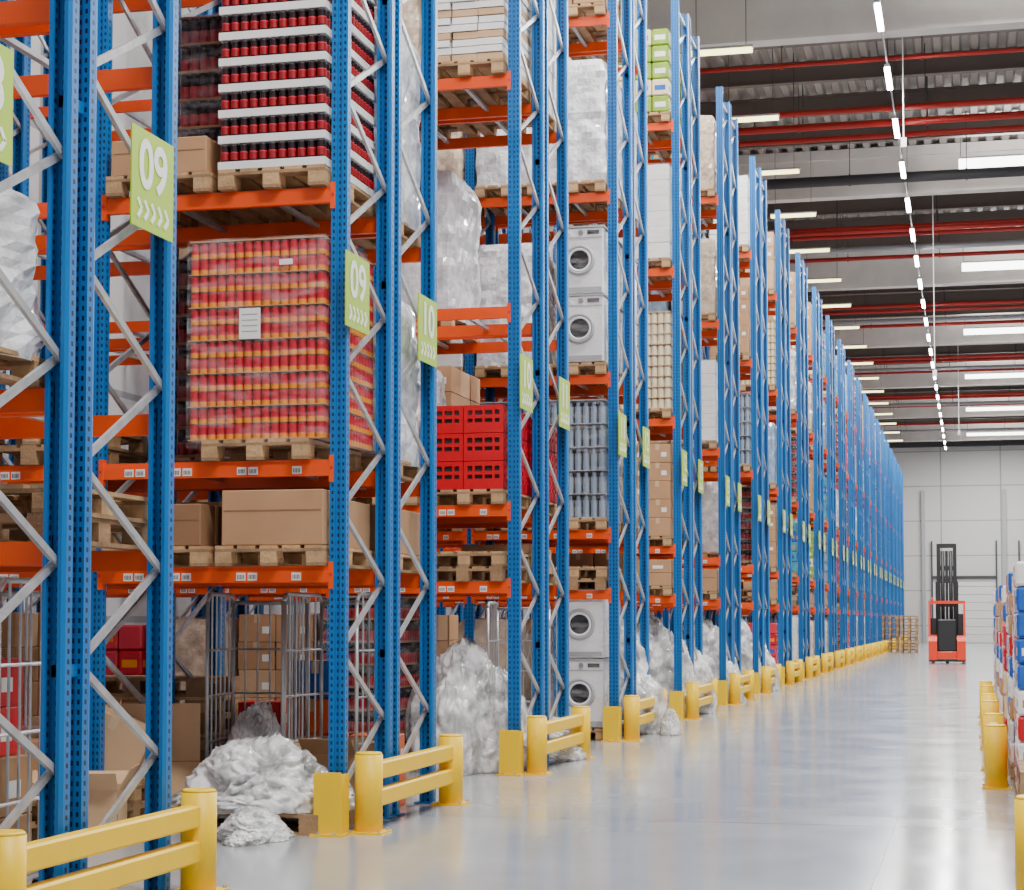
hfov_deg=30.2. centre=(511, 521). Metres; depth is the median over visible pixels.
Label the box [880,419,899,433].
ceiling light
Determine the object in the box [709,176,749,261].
load
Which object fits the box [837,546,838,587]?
wooden pallet
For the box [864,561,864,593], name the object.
wooden pallet
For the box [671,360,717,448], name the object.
load
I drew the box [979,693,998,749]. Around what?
barrier
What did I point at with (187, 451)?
wooden pallet
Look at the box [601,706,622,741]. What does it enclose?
protector
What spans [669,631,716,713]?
heap
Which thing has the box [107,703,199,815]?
cardboard box
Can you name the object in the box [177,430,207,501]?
wooden pallet
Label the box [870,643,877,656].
barrier
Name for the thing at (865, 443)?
rack
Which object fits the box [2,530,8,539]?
wooden pallet
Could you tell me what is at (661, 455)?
load
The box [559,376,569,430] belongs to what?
number sign
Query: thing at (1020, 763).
cardboard box
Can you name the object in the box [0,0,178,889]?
rack
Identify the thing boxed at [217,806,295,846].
heap
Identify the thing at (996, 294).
roof purlin
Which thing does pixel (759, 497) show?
number sign
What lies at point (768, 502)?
number sign
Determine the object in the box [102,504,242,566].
packaged goods
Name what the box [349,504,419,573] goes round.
packaged goods
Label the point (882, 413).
ceiling light
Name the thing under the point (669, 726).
heap
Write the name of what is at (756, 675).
protector
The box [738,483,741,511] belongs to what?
number sign
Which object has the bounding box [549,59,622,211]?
load
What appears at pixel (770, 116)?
ceiling light
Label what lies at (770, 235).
load
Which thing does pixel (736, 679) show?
barrier
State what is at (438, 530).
wooden pallet
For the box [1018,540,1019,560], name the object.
door
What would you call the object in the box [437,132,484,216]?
load
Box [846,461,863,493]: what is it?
wooden pallet
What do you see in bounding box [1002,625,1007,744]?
wooden pallet
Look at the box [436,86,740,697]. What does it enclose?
rack
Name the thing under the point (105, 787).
open cardboard box
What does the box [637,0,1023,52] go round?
girder
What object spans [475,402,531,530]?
wooden pallet
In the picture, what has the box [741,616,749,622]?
wooden pallet
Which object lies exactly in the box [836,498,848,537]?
wooden pallet
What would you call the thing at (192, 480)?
rack
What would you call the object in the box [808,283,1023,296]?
roof purlin
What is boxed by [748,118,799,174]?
ceiling light
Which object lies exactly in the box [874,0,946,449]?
led light line
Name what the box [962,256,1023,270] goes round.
ceiling light panel
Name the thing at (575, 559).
cardboard boxes
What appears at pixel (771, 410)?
load
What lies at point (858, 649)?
barrier
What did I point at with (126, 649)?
wooden pallet
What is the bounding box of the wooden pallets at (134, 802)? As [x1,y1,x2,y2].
[32,779,144,818]
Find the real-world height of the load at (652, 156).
1.436 m
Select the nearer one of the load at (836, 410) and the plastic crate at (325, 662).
the plastic crate at (325, 662)
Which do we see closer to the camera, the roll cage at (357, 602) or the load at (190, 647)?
the roll cage at (357, 602)
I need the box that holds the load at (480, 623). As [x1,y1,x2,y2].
[458,617,530,707]
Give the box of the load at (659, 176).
[618,164,680,280]
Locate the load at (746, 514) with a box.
[740,486,751,565]
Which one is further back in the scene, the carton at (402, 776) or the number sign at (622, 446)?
the number sign at (622, 446)
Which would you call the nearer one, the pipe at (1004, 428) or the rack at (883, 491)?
the rack at (883, 491)
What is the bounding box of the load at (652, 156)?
[636,152,670,166]
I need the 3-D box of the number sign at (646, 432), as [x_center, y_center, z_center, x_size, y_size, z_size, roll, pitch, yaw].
[1.790,-0.998,25.478,0.038,0.530,0.530,-1,-3,14]
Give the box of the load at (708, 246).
[671,239,716,330]
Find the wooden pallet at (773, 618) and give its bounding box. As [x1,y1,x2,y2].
[748,615,777,622]
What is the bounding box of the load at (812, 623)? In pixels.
[810,620,814,656]
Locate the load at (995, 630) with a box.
[994,626,998,693]
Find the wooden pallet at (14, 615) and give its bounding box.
[1,612,39,737]
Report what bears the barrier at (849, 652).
on the floor
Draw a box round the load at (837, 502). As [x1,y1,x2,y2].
[824,489,838,530]
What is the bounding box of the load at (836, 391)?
[823,356,837,397]
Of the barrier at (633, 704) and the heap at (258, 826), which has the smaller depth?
the heap at (258, 826)
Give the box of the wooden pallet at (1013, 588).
[1012,576,1023,785]
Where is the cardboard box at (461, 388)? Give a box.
[437,366,479,405]
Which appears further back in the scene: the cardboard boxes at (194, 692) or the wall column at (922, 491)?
the wall column at (922, 491)
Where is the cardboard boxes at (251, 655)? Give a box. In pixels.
[238,614,319,701]
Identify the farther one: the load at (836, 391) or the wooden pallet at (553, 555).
the load at (836, 391)
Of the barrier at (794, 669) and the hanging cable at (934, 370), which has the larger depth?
the hanging cable at (934, 370)
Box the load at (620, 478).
[619,436,638,537]
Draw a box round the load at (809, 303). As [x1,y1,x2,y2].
[790,302,811,360]
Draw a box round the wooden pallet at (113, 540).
[110,507,124,543]
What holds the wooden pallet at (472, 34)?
on the rack at (509, 515)
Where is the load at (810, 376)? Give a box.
[808,333,825,382]
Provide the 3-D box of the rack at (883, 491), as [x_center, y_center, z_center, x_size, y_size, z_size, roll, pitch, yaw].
[16.181,1.004,97.117,5.730,11.100,2.360,-1,-3,14]
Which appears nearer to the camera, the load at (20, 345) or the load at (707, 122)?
the load at (20, 345)
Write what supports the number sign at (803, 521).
attached to the rack at (800, 420)
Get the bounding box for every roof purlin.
[691,46,1023,90]
[691,82,1023,118]
[738,118,1023,149]
[753,28,1023,49]
[767,191,1023,218]
[767,209,1023,229]
[789,230,1023,248]
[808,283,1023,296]
[808,288,1022,305]
[822,303,1022,319]
[835,343,1020,349]
[835,343,1023,357]
[845,352,1023,365]
[862,385,1023,393]
[862,389,1023,395]
[878,416,1023,420]
[879,418,1023,422]
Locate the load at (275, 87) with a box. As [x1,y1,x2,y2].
[218,0,376,222]
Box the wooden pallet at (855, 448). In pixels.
[836,448,855,484]
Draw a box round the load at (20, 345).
[0,189,44,388]
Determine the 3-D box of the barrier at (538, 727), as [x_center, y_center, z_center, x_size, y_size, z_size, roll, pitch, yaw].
[0.493,2.209,19.407,0.260,0.560,2.410,-1,-3,14]
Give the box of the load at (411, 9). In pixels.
[374,0,449,108]
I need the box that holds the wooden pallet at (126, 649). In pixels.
[106,625,145,703]
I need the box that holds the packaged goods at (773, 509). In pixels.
[747,506,776,571]
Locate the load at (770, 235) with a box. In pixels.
[740,232,774,301]
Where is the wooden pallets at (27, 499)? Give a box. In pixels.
[0,484,147,550]
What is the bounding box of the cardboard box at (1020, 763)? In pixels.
[1017,760,1023,794]
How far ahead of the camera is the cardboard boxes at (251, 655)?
19.09 m
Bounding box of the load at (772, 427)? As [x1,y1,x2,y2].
[741,423,776,488]
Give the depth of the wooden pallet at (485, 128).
20.84 m
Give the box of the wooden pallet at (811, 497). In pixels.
[791,460,813,513]
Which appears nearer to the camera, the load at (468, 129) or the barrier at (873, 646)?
the load at (468, 129)
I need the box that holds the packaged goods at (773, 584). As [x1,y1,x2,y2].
[743,581,777,604]
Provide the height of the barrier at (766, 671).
0.560 m
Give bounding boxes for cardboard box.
[0,754,32,817]
[0,813,31,841]
[21,737,37,770]
[32,764,138,827]
[105,704,145,783]
[107,703,199,815]
[290,735,373,789]
[437,366,479,405]
[1017,760,1023,794]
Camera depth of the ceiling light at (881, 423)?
109.58 m
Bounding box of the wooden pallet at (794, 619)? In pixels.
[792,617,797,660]
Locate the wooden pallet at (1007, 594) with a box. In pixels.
[1006,592,1011,754]
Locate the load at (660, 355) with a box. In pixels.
[619,311,681,421]
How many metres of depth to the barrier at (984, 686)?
27.06 m
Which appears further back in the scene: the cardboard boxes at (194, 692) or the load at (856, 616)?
the load at (856, 616)
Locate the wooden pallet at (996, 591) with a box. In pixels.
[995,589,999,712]
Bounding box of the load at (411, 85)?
[292,8,420,249]
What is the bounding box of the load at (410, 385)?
[360,287,419,482]
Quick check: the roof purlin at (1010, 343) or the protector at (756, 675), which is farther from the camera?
the roof purlin at (1010, 343)
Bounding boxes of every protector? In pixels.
[309,772,349,836]
[496,730,524,775]
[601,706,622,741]
[669,691,685,719]
[718,680,728,704]
[754,673,760,693]
[781,667,785,685]
[803,662,804,678]
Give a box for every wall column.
[921,490,925,642]
[1002,489,1006,584]
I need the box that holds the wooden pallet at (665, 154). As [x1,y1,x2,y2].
[647,53,681,159]
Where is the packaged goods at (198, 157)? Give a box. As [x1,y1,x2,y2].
[106,136,268,227]
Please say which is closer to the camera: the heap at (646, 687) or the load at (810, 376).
the heap at (646, 687)
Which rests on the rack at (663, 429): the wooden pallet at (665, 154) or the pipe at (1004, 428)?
the wooden pallet at (665, 154)
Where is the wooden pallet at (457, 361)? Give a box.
[419,340,484,388]
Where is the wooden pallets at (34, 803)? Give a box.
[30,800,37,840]
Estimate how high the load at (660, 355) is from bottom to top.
1.633 m
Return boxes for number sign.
[0,44,13,166]
[130,122,173,242]
[345,249,369,335]
[418,292,436,367]
[520,353,532,412]
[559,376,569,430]
[618,411,626,457]
[643,426,649,468]
[682,449,686,485]
[698,459,702,493]
[726,475,729,506]
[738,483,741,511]
[758,494,760,520]
[767,500,769,525]
[783,509,785,532]
[790,514,792,535]
[803,521,804,541]
[808,525,810,544]
[819,531,820,549]
[832,538,833,555]
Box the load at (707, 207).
[692,136,723,223]
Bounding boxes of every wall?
[3,7,746,676]
[871,445,1023,642]
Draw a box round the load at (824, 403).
[809,401,826,449]
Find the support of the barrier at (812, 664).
on the floor
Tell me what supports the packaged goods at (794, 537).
in the rack at (800, 420)
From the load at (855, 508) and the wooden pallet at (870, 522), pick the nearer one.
the load at (855, 508)
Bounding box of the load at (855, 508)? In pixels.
[855,508,856,542]
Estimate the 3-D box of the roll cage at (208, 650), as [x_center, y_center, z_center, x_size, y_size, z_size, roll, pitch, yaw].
[-1.981,1.398,14.810,0.632,1.695,0.782,0,-3,7]
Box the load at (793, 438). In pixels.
[769,436,796,502]
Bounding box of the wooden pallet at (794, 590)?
[792,588,797,594]
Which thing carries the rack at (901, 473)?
on the floor
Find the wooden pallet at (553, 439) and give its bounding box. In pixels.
[531,418,556,516]
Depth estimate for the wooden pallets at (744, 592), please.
40.64 m
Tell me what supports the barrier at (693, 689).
on the floor
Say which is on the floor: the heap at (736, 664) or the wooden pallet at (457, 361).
the heap at (736, 664)
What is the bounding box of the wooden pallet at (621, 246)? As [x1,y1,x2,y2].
[571,245,638,396]
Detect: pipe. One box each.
[691,36,1023,73]
[713,43,1023,120]
[738,76,1023,134]
[738,76,1023,146]
[762,111,1023,189]
[767,200,1023,232]
[774,195,1023,236]
[789,210,1023,240]
[789,215,1023,254]
[790,234,1023,263]
[822,288,1023,325]
[822,290,1023,309]
[822,291,1023,314]
[822,303,1023,329]
[845,346,1023,361]
[845,348,1023,372]
[846,368,1023,374]
[862,385,1023,400]
[862,387,1023,406]
[862,392,1023,398]
[868,344,1023,364]
[872,393,1023,407]
[881,418,1023,425]
[885,416,1023,432]
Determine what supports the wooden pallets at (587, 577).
on the rack at (491, 223)
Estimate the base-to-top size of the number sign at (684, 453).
0.530 m
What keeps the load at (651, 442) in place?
on the rack at (726, 457)
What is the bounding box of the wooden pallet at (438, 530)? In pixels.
[437,529,463,531]
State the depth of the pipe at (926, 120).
45.10 m
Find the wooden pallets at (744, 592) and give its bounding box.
[741,589,751,602]
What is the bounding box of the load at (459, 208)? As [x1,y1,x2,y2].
[401,170,481,344]
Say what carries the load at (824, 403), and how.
on the rack at (829, 454)
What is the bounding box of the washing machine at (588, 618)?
[554,591,620,740]
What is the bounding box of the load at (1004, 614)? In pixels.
[1001,586,1007,715]
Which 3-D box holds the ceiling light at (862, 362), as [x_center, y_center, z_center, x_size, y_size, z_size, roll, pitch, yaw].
[15.340,-7.952,84.139,1.300,1.970,0.200,-1,-3,14]
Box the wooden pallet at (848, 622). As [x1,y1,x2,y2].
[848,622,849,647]
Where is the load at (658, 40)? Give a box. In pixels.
[618,28,680,140]
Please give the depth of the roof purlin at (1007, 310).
79.69 m
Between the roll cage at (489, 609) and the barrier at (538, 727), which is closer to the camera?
the barrier at (538, 727)
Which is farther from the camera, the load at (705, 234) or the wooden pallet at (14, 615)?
the load at (705, 234)
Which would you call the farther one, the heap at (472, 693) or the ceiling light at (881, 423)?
the ceiling light at (881, 423)
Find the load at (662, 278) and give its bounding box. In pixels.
[648,191,692,294]
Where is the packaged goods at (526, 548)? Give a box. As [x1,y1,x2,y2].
[461,544,556,585]
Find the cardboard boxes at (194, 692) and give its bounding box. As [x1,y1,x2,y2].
[105,675,239,762]
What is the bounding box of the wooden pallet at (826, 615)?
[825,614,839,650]
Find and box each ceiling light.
[691,0,753,56]
[728,49,779,122]
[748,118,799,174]
[770,146,816,218]
[789,211,829,253]
[806,241,841,282]
[822,303,851,307]
[829,290,859,329]
[835,332,866,348]
[845,361,873,364]
[854,348,878,379]
[860,361,883,392]
[866,394,888,404]
[869,389,892,414]
[879,422,896,424]
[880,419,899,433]
[884,419,902,441]
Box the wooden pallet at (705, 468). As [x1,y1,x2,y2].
[693,466,710,472]
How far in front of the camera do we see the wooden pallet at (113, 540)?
14.33 m
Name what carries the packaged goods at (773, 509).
on the rack at (780, 398)
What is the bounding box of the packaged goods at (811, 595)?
[810,594,813,607]
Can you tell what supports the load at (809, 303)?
on the rack at (816, 365)
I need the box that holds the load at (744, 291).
[710,285,750,366]
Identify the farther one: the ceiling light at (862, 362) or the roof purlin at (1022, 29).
the ceiling light at (862, 362)
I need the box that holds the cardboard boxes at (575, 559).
[569,553,638,592]
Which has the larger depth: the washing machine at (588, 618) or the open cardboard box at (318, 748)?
the washing machine at (588, 618)
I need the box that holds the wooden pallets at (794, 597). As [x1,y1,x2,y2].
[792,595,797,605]
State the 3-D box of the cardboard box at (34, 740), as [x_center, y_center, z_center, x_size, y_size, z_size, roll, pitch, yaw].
[-3.660,1.767,14.136,0.452,0.302,0.404,0,-3,2]
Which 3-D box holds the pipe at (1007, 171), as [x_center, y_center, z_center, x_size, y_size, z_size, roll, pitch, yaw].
[20.041,-9.903,47.486,30.900,1.810,0.280,-1,-3,14]
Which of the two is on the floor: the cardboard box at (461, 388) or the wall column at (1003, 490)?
the wall column at (1003, 490)
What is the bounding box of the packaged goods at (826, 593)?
[825,592,827,608]
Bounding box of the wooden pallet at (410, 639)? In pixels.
[319,596,419,744]
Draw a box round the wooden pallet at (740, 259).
[739,258,747,272]
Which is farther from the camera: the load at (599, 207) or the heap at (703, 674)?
the heap at (703, 674)
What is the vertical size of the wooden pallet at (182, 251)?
1.544 m
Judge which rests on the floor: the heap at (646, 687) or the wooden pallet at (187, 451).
the heap at (646, 687)
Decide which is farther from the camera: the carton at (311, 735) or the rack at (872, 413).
the rack at (872, 413)
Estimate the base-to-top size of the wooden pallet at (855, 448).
1.486 m
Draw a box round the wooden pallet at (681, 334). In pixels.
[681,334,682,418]
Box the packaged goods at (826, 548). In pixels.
[824,533,827,584]
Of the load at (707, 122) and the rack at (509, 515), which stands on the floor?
the rack at (509, 515)
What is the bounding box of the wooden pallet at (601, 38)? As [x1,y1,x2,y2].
[570,0,636,65]
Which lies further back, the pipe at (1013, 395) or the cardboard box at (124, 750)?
the pipe at (1013, 395)
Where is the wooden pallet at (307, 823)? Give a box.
[171,805,354,835]
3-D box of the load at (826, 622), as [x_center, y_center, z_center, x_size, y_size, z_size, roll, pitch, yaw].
[9.580,3.845,59.907,0.858,1.526,1.208,-1,-3,14]
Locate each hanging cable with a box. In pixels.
[901,37,906,147]
[932,195,936,376]
[958,365,959,434]
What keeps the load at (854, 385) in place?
in the rack at (858, 430)
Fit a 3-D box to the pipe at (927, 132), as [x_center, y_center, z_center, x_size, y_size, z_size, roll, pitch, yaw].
[17.275,-10.202,44.360,34.800,1.540,0.140,-1,-3,14]
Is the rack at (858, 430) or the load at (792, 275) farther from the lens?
the rack at (858, 430)
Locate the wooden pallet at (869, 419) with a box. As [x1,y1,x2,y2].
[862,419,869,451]
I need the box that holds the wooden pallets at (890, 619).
[882,616,899,651]
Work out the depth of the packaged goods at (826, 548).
59.44 m
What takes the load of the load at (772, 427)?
on the rack at (780, 398)
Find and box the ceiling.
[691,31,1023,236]
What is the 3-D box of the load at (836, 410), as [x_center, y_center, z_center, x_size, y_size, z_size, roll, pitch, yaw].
[12.058,-4.731,70.619,0.851,1.576,1.214,-1,-3,14]
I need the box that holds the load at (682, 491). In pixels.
[661,491,683,548]
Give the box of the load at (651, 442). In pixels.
[637,440,670,444]
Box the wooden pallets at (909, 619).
[900,616,918,652]
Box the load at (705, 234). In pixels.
[692,220,709,238]
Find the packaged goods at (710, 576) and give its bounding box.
[682,569,718,599]
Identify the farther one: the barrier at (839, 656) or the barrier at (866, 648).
the barrier at (866, 648)
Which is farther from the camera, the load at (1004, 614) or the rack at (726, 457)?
the rack at (726, 457)
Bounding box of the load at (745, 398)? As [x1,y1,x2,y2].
[711,393,750,471]
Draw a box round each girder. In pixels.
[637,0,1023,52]
[738,139,1023,203]
[789,245,1023,291]
[822,313,1023,348]
[845,361,1023,388]
[862,397,1023,418]
[880,423,1023,442]
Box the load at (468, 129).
[419,103,480,139]
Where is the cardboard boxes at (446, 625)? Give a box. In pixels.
[419,615,457,676]
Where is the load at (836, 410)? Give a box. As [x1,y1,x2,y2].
[835,373,846,413]
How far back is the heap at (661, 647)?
28.97 m
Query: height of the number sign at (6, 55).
0.530 m
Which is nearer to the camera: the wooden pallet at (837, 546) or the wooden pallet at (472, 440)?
the wooden pallet at (472, 440)
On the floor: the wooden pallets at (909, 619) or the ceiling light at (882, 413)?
the wooden pallets at (909, 619)
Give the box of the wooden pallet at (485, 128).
[468,0,555,135]
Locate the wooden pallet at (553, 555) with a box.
[551,553,555,566]
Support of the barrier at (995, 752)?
on the floor
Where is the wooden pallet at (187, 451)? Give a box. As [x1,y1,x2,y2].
[175,258,229,462]
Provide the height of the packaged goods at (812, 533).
1.436 m
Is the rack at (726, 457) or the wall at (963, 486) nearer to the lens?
the rack at (726, 457)
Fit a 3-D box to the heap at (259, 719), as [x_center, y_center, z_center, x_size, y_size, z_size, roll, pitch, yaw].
[-1.964,1.730,14.782,0.481,0.696,0.625,-1,-3,23]
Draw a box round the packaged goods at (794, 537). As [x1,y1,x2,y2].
[792,522,797,576]
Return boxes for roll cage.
[0,577,41,883]
[205,592,307,757]
[281,592,374,793]
[486,601,550,714]
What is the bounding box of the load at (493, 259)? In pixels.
[475,243,556,387]
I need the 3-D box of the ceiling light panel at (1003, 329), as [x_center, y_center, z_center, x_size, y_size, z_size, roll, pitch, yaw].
[21.436,-8.578,79.171,5.100,1.240,1.100,-1,-3,14]
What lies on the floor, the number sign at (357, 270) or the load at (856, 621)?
the load at (856, 621)
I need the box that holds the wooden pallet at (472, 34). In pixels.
[437,0,530,107]
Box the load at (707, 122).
[671,115,716,209]
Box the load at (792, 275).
[768,272,795,334]
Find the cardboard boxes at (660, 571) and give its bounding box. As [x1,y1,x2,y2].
[638,560,682,596]
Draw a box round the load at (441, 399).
[350,360,445,505]
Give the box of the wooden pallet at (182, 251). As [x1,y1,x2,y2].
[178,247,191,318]
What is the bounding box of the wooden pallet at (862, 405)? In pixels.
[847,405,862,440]
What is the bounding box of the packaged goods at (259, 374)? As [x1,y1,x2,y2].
[187,235,374,470]
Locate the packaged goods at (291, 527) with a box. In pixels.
[215,489,374,569]
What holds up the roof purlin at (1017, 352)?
attached to the ceiling
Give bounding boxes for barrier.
[0,787,229,889]
[348,734,470,834]
[523,706,595,774]
[621,689,666,741]
[684,678,720,719]
[728,670,756,704]
[760,664,783,693]
[785,659,803,684]
[805,655,820,678]
[821,652,834,672]
[834,650,845,668]
[845,648,855,664]
[854,646,863,661]
[863,644,870,658]
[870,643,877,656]
[876,641,882,654]
[882,640,887,652]
[892,638,895,648]
[977,681,993,724]
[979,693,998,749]
[980,713,1011,789]
[1014,795,1023,889]
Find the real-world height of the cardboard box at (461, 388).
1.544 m
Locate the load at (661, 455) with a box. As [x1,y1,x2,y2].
[620,444,672,546]
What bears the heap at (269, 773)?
on the wooden pallet at (307, 823)
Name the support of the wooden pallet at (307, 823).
on the floor
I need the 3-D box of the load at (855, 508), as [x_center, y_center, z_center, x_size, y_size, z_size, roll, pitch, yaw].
[13.298,0.131,75.496,0.867,1.476,1.226,-1,-3,14]
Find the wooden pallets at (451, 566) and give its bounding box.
[436,551,530,582]
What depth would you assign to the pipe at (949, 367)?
89.60 m
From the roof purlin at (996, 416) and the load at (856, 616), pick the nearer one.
the load at (856, 616)
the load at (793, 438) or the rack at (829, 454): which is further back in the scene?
the rack at (829, 454)
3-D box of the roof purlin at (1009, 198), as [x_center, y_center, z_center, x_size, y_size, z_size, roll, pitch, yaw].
[20.426,-10.057,57.394,35.000,0.495,0.200,-1,-3,14]
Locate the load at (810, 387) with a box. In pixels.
[791,382,812,433]
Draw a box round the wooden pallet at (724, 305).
[705,305,724,339]
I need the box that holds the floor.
[26,643,1014,889]
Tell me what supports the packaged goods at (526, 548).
on the rack at (509, 515)
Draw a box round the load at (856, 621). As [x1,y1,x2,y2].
[856,621,857,645]
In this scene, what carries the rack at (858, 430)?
on the floor
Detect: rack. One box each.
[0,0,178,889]
[0,0,437,830]
[0,0,568,765]
[191,0,648,735]
[436,0,702,701]
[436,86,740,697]
[499,156,769,672]
[550,210,792,683]
[636,252,810,676]
[636,287,824,661]
[654,315,836,654]
[742,339,847,649]
[742,378,863,645]
[747,407,876,642]
[748,360,856,647]
[824,393,870,644]
[863,419,881,641]
[870,430,886,639]
[871,448,894,636]
[885,440,890,639]
[893,456,897,636]
[897,464,901,636]
[900,470,904,635]
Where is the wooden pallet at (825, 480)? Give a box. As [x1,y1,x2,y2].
[811,477,826,522]
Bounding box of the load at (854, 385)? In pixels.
[846,385,855,427]
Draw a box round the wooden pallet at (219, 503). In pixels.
[176,501,242,563]
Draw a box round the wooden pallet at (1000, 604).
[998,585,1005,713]
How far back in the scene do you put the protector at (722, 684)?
33.49 m
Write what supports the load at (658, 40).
on the rack at (663, 429)
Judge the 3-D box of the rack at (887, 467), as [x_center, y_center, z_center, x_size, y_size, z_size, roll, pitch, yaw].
[17.420,1.272,102.232,5.730,11.100,2.360,-1,-3,14]
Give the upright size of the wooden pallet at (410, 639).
1.727 m
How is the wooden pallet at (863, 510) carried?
on the rack at (865, 443)
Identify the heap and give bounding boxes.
[171,733,354,813]
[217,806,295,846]
[227,699,280,741]
[404,636,527,775]
[529,712,586,762]
[554,618,666,733]
[637,611,694,717]
[659,708,681,735]
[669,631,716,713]
[673,615,743,702]
[718,619,761,691]
[726,649,746,700]
[751,632,780,690]
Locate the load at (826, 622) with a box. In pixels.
[813,620,827,652]
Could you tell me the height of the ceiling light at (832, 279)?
1.970 m
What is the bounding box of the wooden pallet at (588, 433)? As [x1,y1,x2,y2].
[549,399,621,533]
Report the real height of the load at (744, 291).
1.544 m
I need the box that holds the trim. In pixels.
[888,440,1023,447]
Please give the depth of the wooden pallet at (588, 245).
23.75 m
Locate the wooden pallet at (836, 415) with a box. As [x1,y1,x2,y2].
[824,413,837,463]
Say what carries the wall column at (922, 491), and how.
on the floor
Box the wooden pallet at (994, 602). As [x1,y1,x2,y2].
[993,592,999,693]
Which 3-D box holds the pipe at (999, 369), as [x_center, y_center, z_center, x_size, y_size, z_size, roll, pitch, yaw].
[28.421,-7.941,90.375,34.800,1.240,0.140,-1,-3,14]
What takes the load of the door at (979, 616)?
in the wall at (963, 486)
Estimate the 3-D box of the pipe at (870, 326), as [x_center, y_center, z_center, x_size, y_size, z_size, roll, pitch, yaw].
[24.894,-8.704,75.816,34.800,1.240,0.140,-1,-3,14]
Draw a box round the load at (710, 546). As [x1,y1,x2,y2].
[693,482,725,557]
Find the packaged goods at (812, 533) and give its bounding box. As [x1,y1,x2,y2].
[810,531,813,581]
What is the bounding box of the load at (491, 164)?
[475,127,555,215]
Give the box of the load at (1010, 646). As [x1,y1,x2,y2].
[1006,572,1014,779]
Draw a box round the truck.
[928,544,965,662]
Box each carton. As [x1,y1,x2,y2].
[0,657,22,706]
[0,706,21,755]
[238,700,286,731]
[290,698,328,733]
[290,733,348,738]
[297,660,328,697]
[349,733,404,754]
[400,772,405,805]
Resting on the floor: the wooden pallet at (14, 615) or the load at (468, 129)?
the wooden pallet at (14, 615)
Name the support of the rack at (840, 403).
on the floor
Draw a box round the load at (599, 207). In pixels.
[571,87,637,227]
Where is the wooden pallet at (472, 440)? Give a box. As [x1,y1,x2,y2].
[437,404,530,510]
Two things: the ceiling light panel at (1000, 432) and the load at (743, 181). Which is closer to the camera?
the load at (743, 181)
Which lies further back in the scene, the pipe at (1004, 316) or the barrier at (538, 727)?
the pipe at (1004, 316)
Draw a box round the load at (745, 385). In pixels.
[740,321,775,390]
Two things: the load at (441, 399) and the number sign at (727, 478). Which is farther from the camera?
the number sign at (727, 478)
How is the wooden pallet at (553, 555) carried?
on the rack at (491, 223)
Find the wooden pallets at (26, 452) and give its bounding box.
[0,436,147,465]
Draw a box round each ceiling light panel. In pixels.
[959,137,1023,168]
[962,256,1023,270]
[964,315,1023,334]
[965,372,1023,378]
[966,405,1023,410]
[967,424,1023,435]
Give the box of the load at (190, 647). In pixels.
[175,616,238,702]
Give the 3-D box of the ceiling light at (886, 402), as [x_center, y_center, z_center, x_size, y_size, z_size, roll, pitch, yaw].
[19.057,-7.148,99.484,1.300,1.970,0.200,-1,-3,14]
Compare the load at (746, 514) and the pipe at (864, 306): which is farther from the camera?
the pipe at (864, 306)
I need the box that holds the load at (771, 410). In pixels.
[768,350,795,414]
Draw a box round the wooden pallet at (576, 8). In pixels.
[555,0,619,43]
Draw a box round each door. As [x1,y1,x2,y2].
[931,540,997,642]
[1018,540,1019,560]
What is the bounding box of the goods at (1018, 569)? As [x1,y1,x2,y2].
[1013,561,1023,796]
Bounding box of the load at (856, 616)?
[856,616,864,644]
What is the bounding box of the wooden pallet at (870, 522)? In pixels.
[870,522,870,552]
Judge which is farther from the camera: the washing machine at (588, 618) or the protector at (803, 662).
the protector at (803, 662)
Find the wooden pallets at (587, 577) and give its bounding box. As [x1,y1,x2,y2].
[551,566,622,590]
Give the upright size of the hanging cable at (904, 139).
3.200 m
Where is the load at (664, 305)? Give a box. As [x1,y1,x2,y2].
[637,290,671,312]
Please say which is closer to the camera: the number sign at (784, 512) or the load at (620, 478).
the load at (620, 478)
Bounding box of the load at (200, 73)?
[178,14,274,226]
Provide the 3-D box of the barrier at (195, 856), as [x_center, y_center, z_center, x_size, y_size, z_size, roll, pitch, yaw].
[-1.957,1.679,9.293,0.260,0.560,2.410,-1,-3,14]
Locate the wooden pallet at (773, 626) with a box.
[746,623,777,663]
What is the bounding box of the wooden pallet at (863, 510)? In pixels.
[863,510,863,547]
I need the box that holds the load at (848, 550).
[847,550,848,589]
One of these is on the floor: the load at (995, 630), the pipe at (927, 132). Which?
the load at (995, 630)
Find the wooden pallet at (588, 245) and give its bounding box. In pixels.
[549,225,621,385]

